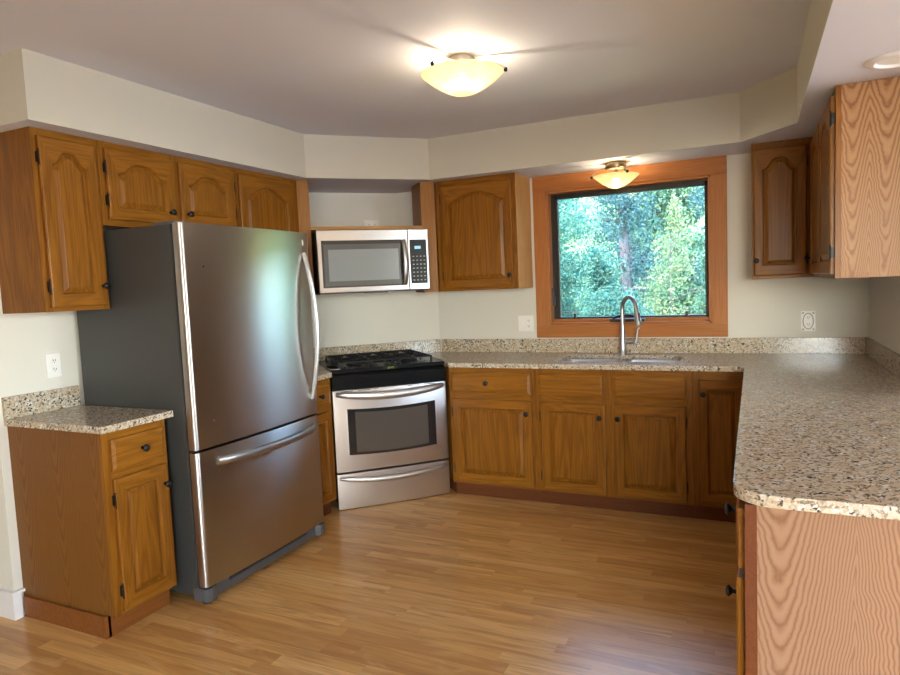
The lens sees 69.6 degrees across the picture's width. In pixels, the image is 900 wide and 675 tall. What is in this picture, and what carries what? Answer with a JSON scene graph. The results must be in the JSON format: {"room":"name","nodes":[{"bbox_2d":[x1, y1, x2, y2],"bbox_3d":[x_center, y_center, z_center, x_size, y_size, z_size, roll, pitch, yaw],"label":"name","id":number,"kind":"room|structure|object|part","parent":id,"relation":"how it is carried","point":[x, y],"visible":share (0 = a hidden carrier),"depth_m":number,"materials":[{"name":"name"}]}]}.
{"room":"kitchen","nodes":[
{"label":"kitchen","id":0,"kind":"room"},
{"bbox_2d":[0,289,84,614],"bbox_3d":[-2.359,-0.070,4.681,2.154,2.445,3.038,0,5,25],"label":"wall","id":1,"kind":"structure","parent":0,"point":[25,338],"depth_m":2.97,"materials":[{"name":"beige paint"}]},
{"bbox_2d":[0,587,25,620],"bbox_3d":[-2.893,1.219,3.386,2.074,0.130,0.058,0,5,25],"label":"baseboard","id":2,"kind":"structure","parent":1,"relation":"attached to","point":[11,605],"depth_m":2.94,"materials":[{"name":"white paint"}]},
{"bbox_2d":[1,385,80,418],"bbox_3d":[-1.918,0.302,3.056,0.019,0.098,0.360,0,5,25],"label":"backsplash","id":3,"kind":"structure","parent":1,"relation":"attached to","point":[15,406],"depth_m":3.03,"materials":[{"name":"stone"}]},
{"bbox_2d":[45,352,61,377],"bbox_3d":[-1.900,0.133,3.110,0.010,0.116,0.072,0,5,25],"label":"wall outlet","id":4,"kind":"object","parent":1,"relation":"attached to","point":[53,360],"visible":1,"depth_m":3.11,"materials":[{"name":"white plastic"}]},
{"bbox_2d":[51,358,56,363],"bbox_3d":[-1.898,0.112,3.107,0.003,0.031,0.031,0,5,25],"label":"receptacle","id":5,"kind":"object","parent":4,"relation":"attached to","point":[53,360],"depth_m":3.11,"materials":[{"name":"white plastic"}]},
{"bbox_2d":[52,366,57,372],"bbox_3d":[-1.896,0.154,3.111,0.003,0.031,0.031,0,5,25],"label":"receptacle","id":6,"kind":"object","parent":4,"relation":"attached to","point":[54,368],"depth_m":3.11,"materials":[{"name":"white plastic"}]},
{"bbox_2d":[0,126,110,313],"bbox_3d":[-1.795,-0.509,2.935,0.352,0.780,0.307,0,5,25],"label":"upper cabinet","id":7,"kind":"object","parent":1,"relation":"attached to","point":[53,258],"visible":1,"depth_m":2.82,"materials":[{"name":"brown wood"}]},
{"bbox_3d":[-1.673,-0.503,2.880,0.020,0.730,0.265,0,5,25],"label":"door","id":8,"kind":"part","parent":7,"relation":"part of","materials":[{"name":"brown wood"}]},
{"bbox_3d":[-1.589,-0.239,2.994,0.032,0.031,0.031,0,5,25],"label":"knob","id":9,"kind":"part","parent":7,"relation":"part of","materials":[{"name":"black metal"}]},
{"bbox_2d":[96,140,237,230],"bbox_3d":[-1.552,-0.757,3.455,0.352,0.390,0.878,0,5,25],"label":"upper cabinet","id":10,"kind":"object","parent":1,"relation":"attached to","point":[139,187],"visible":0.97,"depth_m":3.28,"materials":[{"name":"brown wood"}]},
{"bbox_3d":[-1.521,-0.737,3.206,0.020,0.330,0.394,0,5,25],"label":"door","id":11,"kind":"part","parent":10,"relation":"part of","materials":[{"name":"brown wood"}]},
{"bbox_3d":[-1.428,-0.645,3.343,0.032,0.031,0.031,0,5,25],"label":"knob","id":12,"kind":"part","parent":10,"relation":"part of","materials":[{"name":"black metal"}]},
{"bbox_3d":[-1.339,-0.776,3.595,0.020,0.330,0.397,0,5,25],"label":"door","id":13,"kind":"part","parent":10,"relation":"part of","materials":[{"name":"brown wood"}]},
{"bbox_2d":[234,168,298,231],"bbox_3d":[-1.210,-0.638,4.223,0.320,0.780,0.770,0,5,25],"label":"upper cabinet","id":14,"kind":"object","parent":1,"relation":"attached to","point":[263,201],"visible":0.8,"depth_m":4.01,"materials":[{"name":"brown wood"}]},
{"bbox_2d":[0,488,736,674],"bbox_3d":[-0.146,1.429,0.850,9.400,0.120,8.350,0,5,25],"label":"floor","id":15,"kind":"structure","parent":0,"point":[452,583],"depth_m":2.88,"materials":[{"name":"laminate"}]},
{"bbox_2d":[7,419,176,638],"bbox_3d":[-1.606,0.821,2.946,0.672,0.883,0.332,0,5,25],"label":"base cabinet","id":16,"kind":"object","parent":15,"relation":"on","point":[94,514],"visible":1,"depth_m":2.81,"materials":[{"name":"brown wood"}]},
{"bbox_3d":[-1.700,0.834,2.829,0.600,0.883,0.011,0,5,25],"label":"panel","id":17,"kind":"part","parent":16,"relation":"part of","materials":[{"name":"brown wood"}]},
{"bbox_2d":[1,385,172,433],"bbox_3d":[-1.632,0.315,2.923,0.650,0.128,0.360,0,5,25],"label":"countertop","id":18,"kind":"structure","parent":16,"relation":"on","point":[60,409],"depth_m":2.92,"materials":[{"name":"beige stone"}]},
{"bbox_3d":[-1.627,1.212,2.995,0.548,0.097,0.332,0,5,25],"label":"trim","id":19,"kind":"part","parent":16,"relation":"part of","materials":[{"name":"brown wood"}]},
{"bbox_3d":[-1.349,0.479,2.805,0.020,0.133,0.263,0,5,25],"label":"drawer","id":20,"kind":"part","parent":16,"relation":"part of","materials":[{"name":"brown wood"}]},
{"bbox_3d":[-1.356,0.770,2.832,0.019,0.785,0.318,0,5,25],"label":"frame","id":21,"kind":"part","parent":16,"relation":"part of","materials":[{"name":"brown wood"}]},
{"bbox_3d":[-1.331,0.862,2.839,0.020,0.570,0.269,0,5,25],"label":"door","id":22,"kind":"part","parent":16,"relation":"part of","materials":[{"name":"brown wood"}]},
{"bbox_3d":[-1.320,0.478,2.806,0.032,0.031,0.031,0,5,25],"label":"knob","id":23,"kind":"part","parent":16,"relation":"part of","materials":[{"name":"black metal"}]},
{"bbox_3d":[-1.269,0.658,2.912,0.032,0.031,0.031,0,5,25],"label":"knob","id":24,"kind":"part","parent":16,"relation":"part of","materials":[{"name":"black metal"}]},
{"bbox_2d":[77,220,324,603],"bbox_3d":[-1.252,0.320,3.464,0.830,1.767,0.918,0,5,25],"label":"refrigerator","id":25,"kind":"object","parent":15,"relation":"on","point":[210,325],"visible":0.92,"depth_m":3.09,"materials":[{"name":"grey metal"}]},
{"bbox_3d":[-0.986,-0.038,3.303,0.058,1.027,0.918,0,5,25],"label":"door","id":26,"kind":"part","parent":25,"relation":"part of","materials":[{"name":"silver metal"}]},
{"bbox_3d":[-0.950,0.799,3.371,0.058,0.631,0.918,0,5,25],"label":"freezer drawer","id":27,"kind":"part","parent":25,"relation":"part of","materials":[{"name":"silver metal"}]},
{"bbox_3d":[-0.899,0.544,3.345,0.091,0.042,0.734,0,5,25],"label":"handle","id":28,"kind":"part","parent":25,"relation":"part of","materials":[{"name":"silver metal"}]},
{"bbox_3d":[-0.774,-0.062,3.637,0.087,0.829,0.021,0,5,25],"label":"handle","id":29,"kind":"part","parent":25,"relation":"part of","materials":[{"name":"silver metal"}]},
{"bbox_2d":[314,378,336,515],"bbox_3d":[-0.946,0.681,4.332,0.652,0.883,0.800,0,5,25],"label":"base cabinet","id":30,"kind":"object","parent":15,"relation":"on","point":[323,392],"visible":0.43,"depth_m":4.03,"materials":[{"name":"brown wood"}]},
{"bbox_3d":[-0.809,0.364,3.957,0.020,0.135,0.247,0,5,25],"label":"drawer","id":31,"kind":"part","parent":30,"relation":"part of","materials":[{"name":"brown wood"}]},
{"bbox_2d":[317,364,331,380],"bbox_3d":[-0.989,0.177,4.295,0.650,0.128,0.800,0,5,25],"label":"countertop","id":32,"kind":"structure","parent":30,"relation":"on","point":[323,373],"depth_m":4.04,"materials":[{"name":"beige stone"}]},
{"bbox_3d":[-0.793,0.751,3.988,0.020,0.562,0.247,0,5,25],"label":"door","id":33,"kind":"part","parent":30,"relation":"part of","materials":[{"name":"brown wood"}]},
{"bbox_2d":[319,349,449,509],"bbox_3d":[-0.470,0.604,4.539,0.781,0.962,0.704,-4,5,-20],"label":"gas range","id":34,"kind":"object","parent":15,"relation":"on","point":[390,429],"visible":0.96,"depth_m":4.27,"materials":[{"name":"silver metal"}]},
{"bbox_2d":[319,349,443,373],"bbox_3d":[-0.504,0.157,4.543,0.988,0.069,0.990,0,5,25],"label":"cooktop","id":35,"kind":"object","parent":34,"relation":"in","point":[409,360],"depth_m":4.35,"materials":[{"name":"black metal"}]},
{"bbox_3d":[-0.402,0.261,4.282,0.765,0.106,0.060,-4,5,-20],"label":"control panel","id":36,"kind":"part","parent":34,"relation":"part of","materials":[{"name":"black metal"}]},
{"bbox_3d":[-0.376,0.361,4.228,0.734,0.067,0.086,-4,5,-20],"label":"handle","id":37,"kind":"part","parent":34,"relation":"part of","materials":[{"name":"silver metal"}]},
{"bbox_3d":[-0.382,0.585,4.291,0.765,0.533,0.044,-4,5,-20],"label":"oven door","id":38,"kind":"part","parent":34,"relation":"part of","materials":[{"name":"silver metal"}]},
{"bbox_3d":[-0.365,0.977,4.323,0.765,0.232,0.044,-4,5,-20],"label":"warming drawer","id":39,"kind":"part","parent":34,"relation":"part of","materials":[{"name":"silver metal"}]},
{"bbox_3d":[-0.354,0.906,4.277,0.731,0.055,0.075,-4,5,-20],"label":"handle","id":40,"kind":"part","parent":34,"relation":"part of","materials":[{"name":"silver metal"}]},
{"bbox_2d":[444,366,539,501],"bbox_3d":[0.157,0.610,4.616,1.118,0.883,0.662,0,5,25],"label":"base cabinet","id":41,"kind":"object","parent":15,"relation":"on","point":[491,425],"visible":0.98,"depth_m":4.24,"materials":[{"name":"brown wood"}]},
{"bbox_3d":[0.258,0.297,4.217,0.549,0.135,0.020,0,5,25],"label":"drawer","id":42,"kind":"part","parent":41,"relation":"part of","materials":[{"name":"brown wood"}]},
{"bbox_3d":[0.281,0.683,4.245,0.552,0.562,0.020,0,5,25],"label":"door","id":43,"kind":"part","parent":41,"relation":"part of","materials":[{"name":"brown wood"}]},
{"bbox_2d":[534,359,694,517],"bbox_3d":[1.091,0.605,4.178,0.940,0.883,0.662,0,5,25],"label":"base cabinet","id":44,"kind":"object","parent":15,"relation":"on","point":[622,440],"visible":0.96,"depth_m":3.90,"materials":[{"name":"brown wood"}]},
{"bbox_3d":[0.738,0.294,3.992,0.403,0.136,0.020,0,5,25],"label":"drawer","id":45,"kind":"part","parent":44,"relation":"part of","materials":[{"name":"brown wood"}]},
{"bbox_3d":[0.764,0.683,4.019,0.407,0.562,0.020,0,5,25],"label":"door","id":46,"kind":"part","parent":44,"relation":"part of","materials":[{"name":"brown wood"}]},
{"bbox_3d":[1.162,0.292,3.793,0.409,0.136,0.020,0,5,25],"label":"drawer","id":47,"kind":"part","parent":44,"relation":"part of","materials":[{"name":"brown wood"}]},
{"bbox_3d":[1.179,0.680,3.824,0.410,0.562,0.020,0,5,25],"label":"door","id":48,"kind":"part","parent":44,"relation":"part of","materials":[{"name":"brown wood"}]},
{"bbox_2d":[692,371,743,522],"bbox_3d":[1.651,0.602,3.915,0.297,0.883,0.662,0,5,25],"label":"base cabinet","id":49,"kind":"object","parent":15,"relation":"on","point":[716,395],"visible":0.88,"depth_m":3.66,"materials":[{"name":"brown wood"}]},
{"bbox_2d":[725,497,899,674],"bbox_3d":[1.298,0.788,1.790,0.972,0.883,0.918,0,5,25],"label":"base cabinet","id":50,"kind":"object","parent":15,"relation":"on","point":[816,593],"visible":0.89,"depth_m":1.48,"materials":[{"name":"brown wood"}]},
{"bbox_2d":[314,337,899,520],"bbox_3d":[0.399,0.246,3.244,4.015,0.218,2.913,0,5,25],"label":"countertop","id":51,"kind":"structure","parent":50,"relation":"on","point":[819,425],"depth_m":2.62,"materials":[{"name":"beige stone"}]},
{"bbox_2d":[564,359,679,361],"bbox_3d":[1.091,0.263,4.172,0.800,0.198,0.410,0,5,25],"label":"sink","id":52,"kind":"object","parent":51,"relation":"in","point":[591,360],"visible":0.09,"depth_m":4.31,"materials":[{"name":"silver metal"}]},
{"bbox_3d":[0.910,0.264,4.258,0.399,0.198,0.410,0,5,25],"label":"bowl","id":53,"kind":"part","parent":52,"relation":"part of","materials":[{"name":"silver metal"}]},
{"bbox_3d":[1.273,0.262,4.087,0.399,0.198,0.410,0,5,25],"label":"bowl","id":54,"kind":"part","parent":52,"relation":"part of","materials":[{"name":"silver metal"}]},
{"bbox_2d":[619,295,641,354],"bbox_3d":[1.212,-0.083,4.296,0.101,0.396,0.219,-5,5,-25],"label":"kitchen faucet","id":55,"kind":"object","parent":51,"relation":"on","point":[623,341],"visible":1,"depth_m":4.33,"materials":[{"name":"silver metal"}]},
{"bbox_3d":[1.184,-0.176,4.285,0.027,0.206,0.172,-4,5,-22],"label":"spout","id":56,"kind":"part","parent":55,"relation":"part of","materials":[{"name":"silver metal"}]},
{"bbox_3d":[1.246,-0.013,4.323,0.046,0.113,0.023,0,5,25],"label":"lever","id":57,"kind":"part","parent":55,"relation":"part of","materials":[{"name":"silver metal"}]},
{"bbox_3d":[0.761,0.464,1.754,0.032,0.031,0.031,0,5,25],"label":"knob","id":58,"kind":"part","parent":50,"relation":"part of","materials":[{"name":"black metal"}]},
{"bbox_3d":[0.775,0.696,1.781,0.032,0.031,0.031,0,5,25],"label":"knob","id":59,"kind":"part","parent":50,"relation":"part of","materials":[{"name":"black metal"}]},
{"bbox_3d":[0.789,0.465,1.751,0.020,0.148,0.421,0,5,25],"label":"drawer","id":60,"kind":"part","parent":50,"relation":"part of","materials":[{"name":"brown wood"}]},
{"bbox_3d":[0.805,0.851,1.782,0.020,0.578,0.421,0,5,25],"label":"door","id":61,"kind":"part","parent":50,"relation":"part of","materials":[{"name":"brown wood"}]},
{"bbox_3d":[0.915,0.743,1.964,0.026,0.788,0.918,0,5,25],"label":"frame","id":62,"kind":"part","parent":50,"relation":"part of","materials":[{"name":"brown wood"}]},
{"bbox_2d":[309,193,439,347],"bbox_3d":[-0.634,-0.020,4.872,0.846,2.166,0.846,0,5,25],"label":"wall","id":63,"kind":"structure","parent":0,"point":[347,319],"depth_m":4.92,"materials":[{"name":"beige paint"}]},
{"bbox_2d":[296,180,438,296],"bbox_3d":[-0.641,-0.704,4.742,0.965,0.780,0.530,-4,5,-20],"label":"frame","id":64,"kind":"object","parent":63,"relation":"attached to","point":[423,197],"visible":0.61,"depth_m":4.61,"materials":[{"name":"brown wood"}]},
{"bbox_3d":[-0.231,-0.721,4.732,0.012,0.780,0.196,-4,5,-20],"label":"panel","id":65,"kind":"part","parent":64,"relation":"part of","materials":[{"name":"brown wood"}]},
{"bbox_2d":[311,229,429,294],"bbox_3d":[-0.571,-0.525,4.547,0.764,0.422,0.489,-4,5,-20],"label":"microwave oven","id":66,"kind":"object","parent":63,"relation":"attached to","point":[344,261],"visible":1,"depth_m":4.36,"materials":[{"name":"silver metal"}]},
{"bbox_3d":[-0.305,-0.514,4.413,0.032,0.311,0.056,-4,5,-20],"label":"handle","id":67,"kind":"part","parent":66,"relation":"part of","materials":[{"name":"silver metal"}]},
{"bbox_3d":[-0.218,-0.541,4.481,0.144,0.410,0.030,-4,5,-20],"label":"control panel","id":68,"kind":"part","parent":66,"relation":"part of","materials":[{"name":"silver metal"}]},
{"bbox_3d":[-0.216,-0.525,4.468,0.120,0.300,0.005,-4,5,-20],"label":"key panel","id":69,"kind":"part","parent":66,"relation":"part of","materials":[{"name":"black plastic"}]},
{"bbox_2d":[364,220,378,225],"bbox_3d":[-0.609,-0.878,5.046,0.116,0.072,0.010,-4,5,-20],"label":"wall outlet","id":70,"kind":"object","parent":63,"relation":"attached to","point":[366,222],"visible":0.77,"depth_m":5.04,"materials":[{"name":"white plastic"}]},
{"bbox_2d":[314,339,440,360],"bbox_3d":[-0.604,0.160,4.865,1.143,0.218,0.020,-4,5,-20],"label":"backsplash","id":71,"kind":"structure","parent":63,"relation":"attached to","point":[425,346],"depth_m":4.88,"materials":[{"name":"stone"}]},
{"bbox_2d":[0,0,899,192],"bbox_3d":[-0.251,-1.001,0.654,9.400,0.429,8.350,0,5,25],"label":"ceiling","id":72,"kind":"structure","parent":0,"point":[333,95],"depth_m":3.00,"materials":[{"name":"white paint"}]},
{"bbox_2d":[421,53,507,96],"bbox_3d":[0.058,-1.176,2.914,0.382,0.168,0.382,0,5,25],"label":"ceiling light","id":73,"kind":"object","parent":72,"relation":"attached to","point":[462,75],"visible":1,"depth_m":2.83,"materials":[{"name":"beige glass"}]},
{"bbox_3d":[-0.025,-1.206,2.833,0.017,0.043,0.155,2,6,42],"label":"arm","id":74,"kind":"part","parent":73,"relation":"part of","materials":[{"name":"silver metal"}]},
{"bbox_2d":[590,161,638,188],"bbox_3d":[1.063,-1.044,4.186,0.307,0.162,0.296,0,5,25],"label":"ceiling light","id":75,"kind":"object","parent":72,"relation":"attached to","point":[615,179],"visible":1,"depth_m":4.11,"materials":[{"name":"beige glass"}]},
{"bbox_3d":[1.072,-1.004,4.182,0.288,0.083,0.288,0,5,25],"label":"lamp shade","id":76,"kind":"part","parent":75,"relation":"part of","materials":[{"name":"white glass"}]},
{"bbox_2d":[864,51,899,68],"bbox_3d":[1.608,-0.995,2.324,0.208,0.010,0.208,0,5,25],"label":"recessed light","id":77,"kind":"object","parent":72,"relation":"in","point":[889,60],"visible":1,"depth_m":2.34,"materials":[{"name":"white paint"}]},
{"bbox_2d":[397,153,869,351],"bbox_3d":[0.998,-0.213,4.656,4.146,2.445,0.220,0,5,25],"label":"wall","id":78,"kind":"structure","parent":0,"point":[757,308],"depth_m":4.09,"materials":[{"name":"beige paint"}]},
{"bbox_2d":[311,226,421,233],"bbox_3d":[-0.657,-0.775,4.731,0.783,0.022,0.530,-4,5,-20],"label":"shelf","id":79,"kind":"object","parent":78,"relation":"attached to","point":[313,229],"depth_m":4.48,"materials":[{"name":"brown wood"}]},
{"bbox_2d":[434,172,532,290],"bbox_3d":[0.170,-0.733,4.668,0.751,0.780,0.362,0,5,25],"label":"upper cabinet","id":80,"kind":"object","parent":78,"relation":"attached to","point":[484,240],"visible":1,"depth_m":4.50,"materials":[{"name":"brown wood"}]},
{"bbox_3d":[0.520,-0.738,4.533,0.003,0.780,0.309,0,5,25],"label":"panel","id":81,"kind":"part","parent":80,"relation":"part of","materials":[{"name":"brown wood"}]},
{"bbox_2d":[518,315,533,330],"bbox_3d":[0.555,-0.103,4.746,0.116,0.116,0.012,0,5,25],"label":"wall outlet","id":82,"kind":"object","parent":78,"relation":"attached to","point":[525,323],"visible":1,"depth_m":4.75,"materials":[{"name":"white plastic"}]},
{"bbox_2d":[532,155,727,337],"bbox_3d":[1.229,-0.581,4.482,1.275,1.145,0.212,0,5,25],"label":"window","id":83,"kind":"structure","parent":78,"relation":"in","point":[710,173],"depth_m":4.38,"materials":[{"name":"brown wood"}]},
{"bbox_3d":[1.226,-0.571,4.480,1.055,0.915,0.040,0,5,25],"label":"sash","id":84,"kind":"part","parent":83,"relation":"part of","materials":[{"name":"black"}]},
{"bbox_2d":[441,337,864,353],"bbox_3d":[1.204,0.054,4.453,2.798,0.098,0.019,0,5,25],"label":"backsplash","id":85,"kind":"structure","parent":78,"relation":"attached to","point":[809,345],"depth_m":4.31,"materials":[{"name":"stone"}]},
{"bbox_2d":[751,137,812,278],"bbox_3d":[1.956,-0.743,3.830,0.315,0.780,0.362,0,5,25],"label":"upper cabinet","id":86,"kind":"object","parent":78,"relation":"attached to","point":[780,170],"visible":0.98,"depth_m":3.70,"materials":[{"name":"brown wood"}]},
{"bbox_2d":[801,311,814,330],"bbox_3d":[2.199,-0.101,3.978,0.078,0.124,0.010,0,5,25],"label":"wall outlet","id":87,"kind":"object","parent":78,"relation":"attached to","point":[807,317],"visible":1,"depth_m":3.98,"materials":[{"name":"white plastic"}]},
{"bbox_2d":[869,276,899,353],"bbox_3d":[2.215,-0.142,3.112,0.130,2.445,1.550,0,5,25],"label":"wall","id":88,"kind":"structure","parent":0,"point":[884,292],"depth_m":3.37,"materials":[{"name":"beige paint"}]},
{"bbox_2d":[804,76,899,278],"bbox_3d":[1.929,-0.683,3.096,0.364,0.780,1.096,0,5,25],"label":"upper cabinet","id":89,"kind":"object","parent":88,"relation":"attached to","point":[855,142],"visible":1,"depth_m":2.62,"materials":[{"name":"brown wood"}]},
{"bbox_3d":[1.905,-0.696,3.372,0.020,0.727,0.496,0,5,25],"label":"door","id":90,"kind":"part","parent":89,"relation":"part of","materials":[{"name":"brown wood"}]},
{"bbox_3d":[1.821,-0.683,3.147,0.019,0.780,1.096,0,5,25],"label":"frame","id":91,"kind":"part","parent":89,"relation":"part of","materials":[{"name":"brown wood"}]},
{"bbox_3d":[1.685,-0.649,2.903,0.020,0.727,0.492,0,5,25],"label":"door","id":92,"kind":"part","parent":89,"relation":"part of","materials":[{"name":"brown wood"}]},
{"bbox_3d":[1.732,-0.634,2.588,0.292,0.780,0.004,0,5,25],"label":"panel","id":93,"kind":"part","parent":89,"relation":"part of","materials":[{"name":"brown wood"}]},
{"bbox_2d":[865,337,899,378],"bbox_3d":[2.159,0.117,3.167,0.020,0.098,1.544,0,5,25],"label":"backsplash","id":94,"kind":"structure","parent":88,"relation":"attached to","point":[887,358],"depth_m":3.31,"materials":[{"name":"stone"}]},
{"label":"outside","id":95,"kind":"structure","parent":0,"visible":0},
{"bbox_2d":[562,187,704,314],"bbox_3d":[13.495,-7.218,28.857,90.000,12.550,55.240,0,5,25],"label":"ground","id":96,"kind":"structure","parent":95,"point":[692,227],"depth_m":31.83,"materials":[{"name":"green plant"}]},
{"bbox_2d":[559,198,589,314],"bbox_3d":[2.115,-2.915,18.128,4.140,7.665,3.410,0,5,28],"label":"tree","id":97,"kind":"object","parent":96,"relation":"on","point":[571,200],"visible":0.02,"depth_m":17.46,"materials":[{"name":"green plant"}]},
{"bbox_2d":[559,198,627,316],"bbox_3d":[1.312,-1.428,9.911,2.309,5.396,2.407,-4,5,-22],"label":"tree","id":98,"kind":"object","parent":96,"relation":"on","point":[566,276],"visible":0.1,"depth_m":9.36,"materials":[{"name":"green plant"}]},
{"bbox_2d":[573,248,656,316],"bbox_3d":[1.926,0.198,7.968,1.401,2.609,1.602,-2,5,2],"label":"bush","id":99,"kind":"object","parent":96,"relation":"on","point":[602,279],"visible":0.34,"depth_m":7.85,"materials":[{"name":"green plant"}]},
{"bbox_2d":[578,191,671,314],"bbox_3d":[3.353,-1.952,12.300,1.886,6.588,2.120,0,5,25],"label":"conifer","id":100,"kind":"object","parent":96,"relation":"on","point":[622,206],"visible":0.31,"depth_m":12.06,"materials":[{"name":"green plant"}]},
{"bbox_2d":[578,189,691,303],"bbox_3d":[6.439,-4.505,22.774,3.939,9.840,3.502,-3,5,-5],"label":"tree","id":101,"kind":"object","parent":96,"relation":"on","point":[597,236],"visible":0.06,"depth_m":22.78,"materials":[{"name":"green plant"}]},
{"bbox_2d":[616,186,705,314],"bbox_3d":[6.026,-3.063,17.405,3.397,7.746,3.282,0,5,25],"label":"tree","id":102,"kind":"object","parent":96,"relation":"on","point":[662,205],"visible":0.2,"depth_m":17.13,"materials":[{"name":"green plant"}]},
{"bbox_2d":[631,190,701,314],"bbox_3d":[3.331,-0.425,9.834,1.400,3.546,1.237,0,5,25],"label":"tree","id":103,"kind":"object","parent":96,"relation":"on","point":[674,214],"visible":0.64,"depth_m":9.68,"materials":[{"name":"green plant"}]},
{"bbox_2d":[683,186,704,286],"bbox_3d":[5.644,-2.098,11.714,2.360,6.329,2.612,-5,5,-31],"label":"tree","id":104,"kind":"object","parent":96,"relation":"on","point":[700,198],"visible":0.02,"depth_m":12.11,"materials":[{"name":"green plant"}]},
{"bbox_2d":[688,247,705,314],"bbox_3d":[3.136,0.070,7.630,0.859,2.391,0.916,0,5,30],"label":"bush","id":105,"kind":"object","parent":96,"relation":"on","point":[701,305],"visible":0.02,"depth_m":7.66,"materials":[{"name":"green plant"}]}
]}

